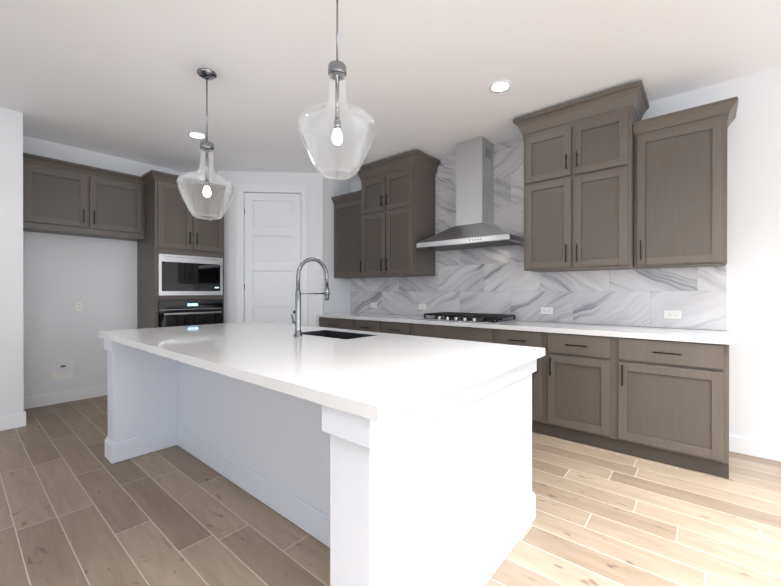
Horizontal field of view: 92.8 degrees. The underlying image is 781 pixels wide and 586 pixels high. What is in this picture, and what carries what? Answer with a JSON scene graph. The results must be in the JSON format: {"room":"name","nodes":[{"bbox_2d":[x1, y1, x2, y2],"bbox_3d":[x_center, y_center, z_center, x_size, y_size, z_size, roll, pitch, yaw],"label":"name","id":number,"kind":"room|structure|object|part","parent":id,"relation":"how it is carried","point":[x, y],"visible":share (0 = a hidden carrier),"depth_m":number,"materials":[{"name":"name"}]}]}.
{"room":"kitchen","nodes":[
{"label":"kitchen","id":0,"kind":"room"},
{"bbox_2d":[0,107,23,415],"bbox_3d":[-5.104,-0.208,1.871,0.790,2.830,4.580,0,0,40],"label":"wall","id":1,"kind":"structure","parent":0,"point":[11,267],"depth_m":3.31,"materials":[{"name":"white paint"}]},
{"bbox_2d":[0,410,25,430],"bbox_3d":[-4.791,1.142,1.621,0.015,0.130,4.595,0,0,40],"label":"baseboard","id":2,"kind":"structure","parent":1,"relation":"attached to","point":[9,421],"depth_m":3.31,"materials":[{"name":"white paint"}]},
{"bbox_2d":[23,136,216,396],"bbox_3d":[-3.181,-0.215,4.665,0.120,2.830,2.170,0,0,40],"label":"wall","id":3,"kind":"structure","parent":0,"point":[62,274],"depth_m":4.16,"materials":[{"name":"white paint"}]},
{"bbox_2d":[52,358,72,380],"bbox_3d":[-3.584,0.838,4.069,0.036,0.217,0.174,0,0,40],"label":"outlet box","id":4,"kind":"object","parent":3,"relation":"attached to","point":[62,369],"visible":1,"depth_m":4.07,"materials":[{"name":"white plastic"}]},
{"bbox_2d":[24,384,106,408],"bbox_3d":[-3.485,1.136,4.203,0.015,0.130,1.065,0,0,40],"label":"baseboard","id":5,"kind":"structure","parent":3,"relation":"attached to","point":[39,400],"depth_m":4.08,"materials":[{"name":"white paint"}]},
{"bbox_2d":[75,301,82,311],"bbox_3d":[-3.503,0.151,4.186,0.007,0.121,0.075,0,0,40],"label":"outlet","id":6,"kind":"object","parent":3,"relation":"attached to","point":[78,306],"visible":1,"depth_m":4.18,"materials":[{"name":"white plastic"}]},
{"bbox_2d":[23,152,144,240],"bbox_3d":[-3.354,-1.001,4.091,0.346,0.725,1.062,0,0,40],"label":"upper cabinet","id":7,"kind":"object","parent":3,"relation":"attached to","point":[61,197],"visible":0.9,"depth_m":3.96,"materials":[{"name":"grey wood"}]},
{"bbox_2d":[217,171,322,326],"bbox_3d":[-1.623,-0.216,5.080,1.396,2.830,0.120,0,0,-5],"label":"wall","id":8,"kind":"structure","parent":0,"point":[313,182],"depth_m":5.04,"materials":[{"name":"white paint"}]},
{"bbox_2d":[236,184,307,325],"bbox_3d":[-1.599,-0.130,5.072,0.941,2.662,0.140,0,0,-5],"label":"door frame","id":9,"kind":"structure","parent":8,"relation":"attached to","point":[241,189],"depth_m":5.00,"materials":[{"name":"white paint"}]},
{"bbox_2d":[244,193,300,323],"bbox_3d":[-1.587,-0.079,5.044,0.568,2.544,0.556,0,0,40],"label":"pantry door","id":10,"kind":"structure","parent":8,"relation":"in","point":[272,242],"depth_m":5.04,"materials":[{"name":"white paint"}]},
{"bbox_2d":[323,175,350,313],"bbox_3d":[-0.826,-0.216,5.339,0.120,2.830,0.600,0,0,40],"label":"wall","id":11,"kind":"structure","parent":0,"point":[339,301],"depth_m":5.25,"materials":[{"name":"white paint"}]},
{"bbox_2d":[0,395,780,585],"bbox_3d":[-1.591,1.258,1.407,10.500,0.100,8.400,0,0,40],"label":"floor","id":12,"kind":"structure","parent":0,"point":[77,508],"depth_m":1.96,"materials":[{"name":"brown wood"}]},
{"bbox_2d":[137,170,225,328],"bbox_3d":[-2.642,-0.088,4.673,0.686,2.573,0.847,0,0,40],"label":"tall cabinet","id":13,"kind":"object","parent":12,"relation":"on","point":[173,226],"visible":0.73,"depth_m":4.41,"materials":[{"name":"grey wood"}]},
{"bbox_2d":[158,254,222,295],"bbox_3d":[-2.594,-0.210,4.668,0.532,0.476,0.733,0,0,40],"label":"built-in microwave","id":14,"kind":"object","parent":13,"relation":"in","point":[186,275],"visible":0.98,"depth_m":4.47,"materials":[{"name":"silver metal"}]},
{"bbox_2d":[158,299,222,327],"bbox_3d":[-2.578,0.440,4.657,0.613,0.717,0.732,0,0,40],"label":"wall oven","id":15,"kind":"object","parent":13,"relation":"in","point":[172,313],"visible":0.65,"depth_m":4.46,"materials":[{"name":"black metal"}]},
{"bbox_2d":[104,339,536,585],"bbox_3d":[-0.652,0.768,2.379,2.693,0.872,1.336,0,0,40],"label":"kitchen island","id":16,"kind":"object","parent":12,"relation":"on","point":[437,492],"visible":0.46,"depth_m":1.65,"materials":[{"name":"white paint"}]},
{"bbox_2d":[98,321,544,420],"bbox_3d":[-0.692,0.310,2.386,2.845,0.039,1.320,0,0,40],"label":"island countertop","id":17,"kind":"structure","parent":16,"relation":"on","point":[380,376],"depth_m":1.66,"materials":[{"name":"white stone"}]},
{"bbox_2d":[291,257,329,336],"bbox_3d":[-0.564,0.020,2.611,0.110,0.539,0.301,0,0,40],"label":"island faucet","id":18,"kind":"object","parent":17,"relation":"on","point":[297,321],"visible":1,"depth_m":2.50,"materials":[{"name":"silver metal"}]},
{"bbox_2d":[302,330,376,338],"bbox_3d":[-0.395,0.421,2.626,0.564,0.260,0.304,0,0,40],"label":"undermount sink","id":19,"kind":"object","parent":17,"relation":"in","point":[335,334],"visible":0.06,"depth_m":2.81,"materials":[{"name":"grey metal"}]},
{"bbox_2d":[319,317,354,329],"bbox_3d":[-0.522,0.761,5.066,0.693,0.872,0.622,0,0,40],"label":"base cabinet","id":20,"kind":"object","parent":12,"relation":"on","point":[339,323],"depth_m":4.79,"materials":[{"name":"grey"}]},
{"bbox_2d":[355,319,378,331],"bbox_3d":[-0.085,0.762,4.697,0.450,0.872,0.622,0,0,40],"label":"base cabinet","id":21,"kind":"object","parent":12,"relation":"on","point":[361,325],"depth_m":4.45,"materials":[{"name":"grey"}]},
{"bbox_2d":[379,321,410,334],"bbox_3d":[0.259,0.763,4.407,0.451,0.872,0.622,0,0,40],"label":"base cabinet","id":22,"kind":"object","parent":12,"relation":"on","point":[384,327],"depth_m":4.17,"materials":[{"name":"grey"}]},
{"bbox_2d":[411,323,494,342],"bbox_3d":[0.793,0.764,3.955,0.949,0.872,0.622,0,0,40],"label":"base cabinet","id":23,"kind":"object","parent":12,"relation":"on","point":[487,335],"depth_m":3.68,"materials":[{"name":"grey"}]},
{"bbox_2d":[495,329,546,434],"bbox_3d":[1.324,0.765,3.506,0.441,0.872,0.622,0,0,40],"label":"base cabinet","id":24,"kind":"object","parent":12,"relation":"on","point":[502,336],"depth_m":3.17,"materials":[{"name":"grey wood"}]},
{"bbox_2d":[547,332,614,450],"bbox_3d":[1.687,0.766,3.199,0.510,0.872,0.622,0,0,40],"label":"base cabinet","id":25,"kind":"object","parent":12,"relation":"on","point":[580,368],"depth_m":2.95,"materials":[{"name":"grey wood"}]},
{"bbox_2d":[615,337,728,478],"bbox_3d":[2.127,0.767,2.827,0.642,0.872,0.622,0,0,40],"label":"base cabinet","id":26,"kind":"object","parent":12,"relation":"on","point":[665,401],"depth_m":2.57,"materials":[{"name":"grey"}]},
{"bbox_2d":[317,312,735,344],"bbox_3d":[0.801,0.306,3.940,4.165,0.039,0.632,0,0,40],"label":"countertop","id":27,"kind":"structure","parent":26,"relation":"on","point":[695,335],"depth_m":3.11,"materials":[{"name":"white stone"}]},
{"bbox_2d":[419,312,516,323],"bbox_3d":[0.808,0.274,3.933,0.870,0.100,0.530,0,0,40],"label":"gas cooktop","id":28,"kind":"object","parent":27,"relation":"in","point":[471,317],"visible":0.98,"depth_m":3.81,"materials":[{"name":"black metal"}]},
{"bbox_2d":[0,0,780,182],"bbox_3d":[-1.591,-1.672,1.400,10.500,0.100,8.400,0,0,40],"label":"ceiling","id":29,"kind":"structure","parent":0,"point":[123,79],"depth_m":2.66,"materials":[{"name":"white paint"}]},
{"bbox_2d":[187,131,205,138],"bbox_3d":[-1.994,-1.624,3.835,0.180,0.007,0.180,0,0,40],"label":"recessed light","id":30,"kind":"object","parent":29,"relation":"in","point":[196,135],"visible":0.96,"depth_m":3.83,"materials":[{"name":"white paint"}]},
{"bbox_2d":[177,68,235,219],"bbox_3d":[-1.356,-1.090,2.748,0.390,1.069,0.390,0,0,40],"label":"pendant light","id":31,"kind":"object","parent":29,"relation":"hanging from","point":[206,146],"visible":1,"depth_m":2.74,"materials":[{"name":"clear glass"}]},
{"bbox_3d":[-1.356,-0.760,2.748,0.052,0.100,0.052,0,0,40],"label":"bulb","id":32,"kind":"part","parent":31,"relation":"part of","materials":[{"name":"white glass"}]},
{"bbox_2d":[297,0,375,179],"bbox_3d":[-0.268,-1.108,1.874,0.390,1.029,0.390,0,0,40],"label":"pendant light","id":33,"kind":"object","parent":29,"relation":"hanging from","point":[337,70],"visible":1,"depth_m":1.86,"materials":[{"name":"clear glass"}]},
{"bbox_3d":[-0.268,-0.798,1.874,0.052,0.100,0.052,0,0,40],"label":"bulb","id":34,"kind":"part","parent":33,"relation":"part of","materials":[{"name":"white glass"}]},
{"bbox_2d":[489,80,511,92],"bbox_3d":[0.864,-1.622,2.925,0.180,0.007,0.180,0,0,40],"label":"recessed light","id":35,"kind":"object","parent":29,"relation":"in","point":[500,86],"visible":1,"depth_m":2.92,"materials":[{"name":"white paint"}]},
{"bbox_2d":[351,66,780,442],"bbox_3d":[2.135,-0.211,3.307,7.267,2.830,0.120,0,0,40],"label":"wall","id":36,"kind":"structure","parent":0,"point":[753,295],"depth_m":2.76,"materials":[{"name":"white paint"}]},
{"bbox_2d":[331,190,379,278],"bbox_3d":[-0.473,-0.778,5.165,0.634,1.135,0.381,0,0,40],"label":"upper cabinet","id":37,"kind":"object","parent":36,"relation":"attached to","point":[347,240],"visible":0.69,"depth_m":5.06,"materials":[{"name":"grey"}]},
{"bbox_2d":[353,149,440,277],"bbox_3d":[0.063,-0.905,4.639,1.006,1.390,0.491,0,0,40],"label":"upper cabinet","id":38,"kind":"object","parent":36,"relation":"attached to","point":[397,208],"visible":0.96,"depth_m":4.43,"materials":[{"name":"grey wood"}]},
{"bbox_2d":[351,136,725,329],"bbox_3d":[0.993,-0.672,4.186,4.141,1.910,0.010,0,0,40],"label":"tile backsplash","id":39,"kind":"structure","parent":36,"relation":"attached to","point":[494,280],"depth_m":3.89,"materials":[{"name":"tile"}]},
{"bbox_2d":[371,303,376,307],"bbox_3d":[-0.232,0.172,5.211,0.121,0.075,0.007,0,0,40],"label":"outlet","id":40,"kind":"object","parent":39,"relation":"attached to","point":[373,305],"visible":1,"depth_m":5.21,"materials":[{"name":"white plastic"}]},
{"bbox_2d":[419,304,426,309],"bbox_3d":[0.402,0.173,4.676,0.121,0.075,0.007,0,0,40],"label":"outlet","id":41,"kind":"object","parent":39,"relation":"attached to","point":[422,306],"visible":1,"depth_m":4.67,"materials":[{"name":"white plastic"}]},
{"bbox_2d":[416,137,523,250],"bbox_3d":[0.852,-1.062,3.981,1.070,1.126,0.482,0,0,40],"label":"range hood","id":42,"kind":"object","parent":39,"relation":"attached to","point":[474,228],"visible":1,"depth_m":3.93,"materials":[{"name":"silver metal"}]},
{"bbox_2d":[541,307,552,314],"bbox_3d":[1.555,0.176,3.701,0.121,0.075,0.007,0,0,40],"label":"outlet","id":43,"kind":"object","parent":39,"relation":"attached to","point":[546,310],"visible":1,"depth_m":3.69,"materials":[{"name":"white plastic"}]},
{"bbox_2d":[664,310,681,318],"bbox_3d":[2.319,0.177,3.055,0.121,0.075,0.007,0,0,40],"label":"outlet","id":44,"kind":"object","parent":39,"relation":"attached to","point":[672,314],"visible":1,"depth_m":3.05,"materials":[{"name":"white plastic"}]},
{"bbox_2d":[513,80,648,271],"bbox_3d":[1.660,-0.901,3.289,0.990,1.390,0.491,0,0,40],"label":"upper cabinet","id":45,"kind":"object","parent":36,"relation":"attached to","point":[578,184],"visible":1,"depth_m":3.10,"materials":[{"name":"grey wood"}]},
{"bbox_2d":[633,96,738,268],"bbox_3d":[2.251,-0.773,2.862,0.607,1.135,0.381,0,0,40],"label":"upper cabinet","id":46,"kind":"object","parent":36,"relation":"attached to","point":[680,188],"visible":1,"depth_m":2.75,"materials":[{"name":"grey wood"}]},
{"bbox_2d":[729,434,780,460],"bbox_3d":[3.722,1.142,1.881,2.997,0.130,0.015,0,0,40],"label":"baseboard","id":47,"kind":"structure","parent":36,"relation":"attached to","point":[766,449],"depth_m":2.74,"materials":[{"name":"white paint"}]}
]}

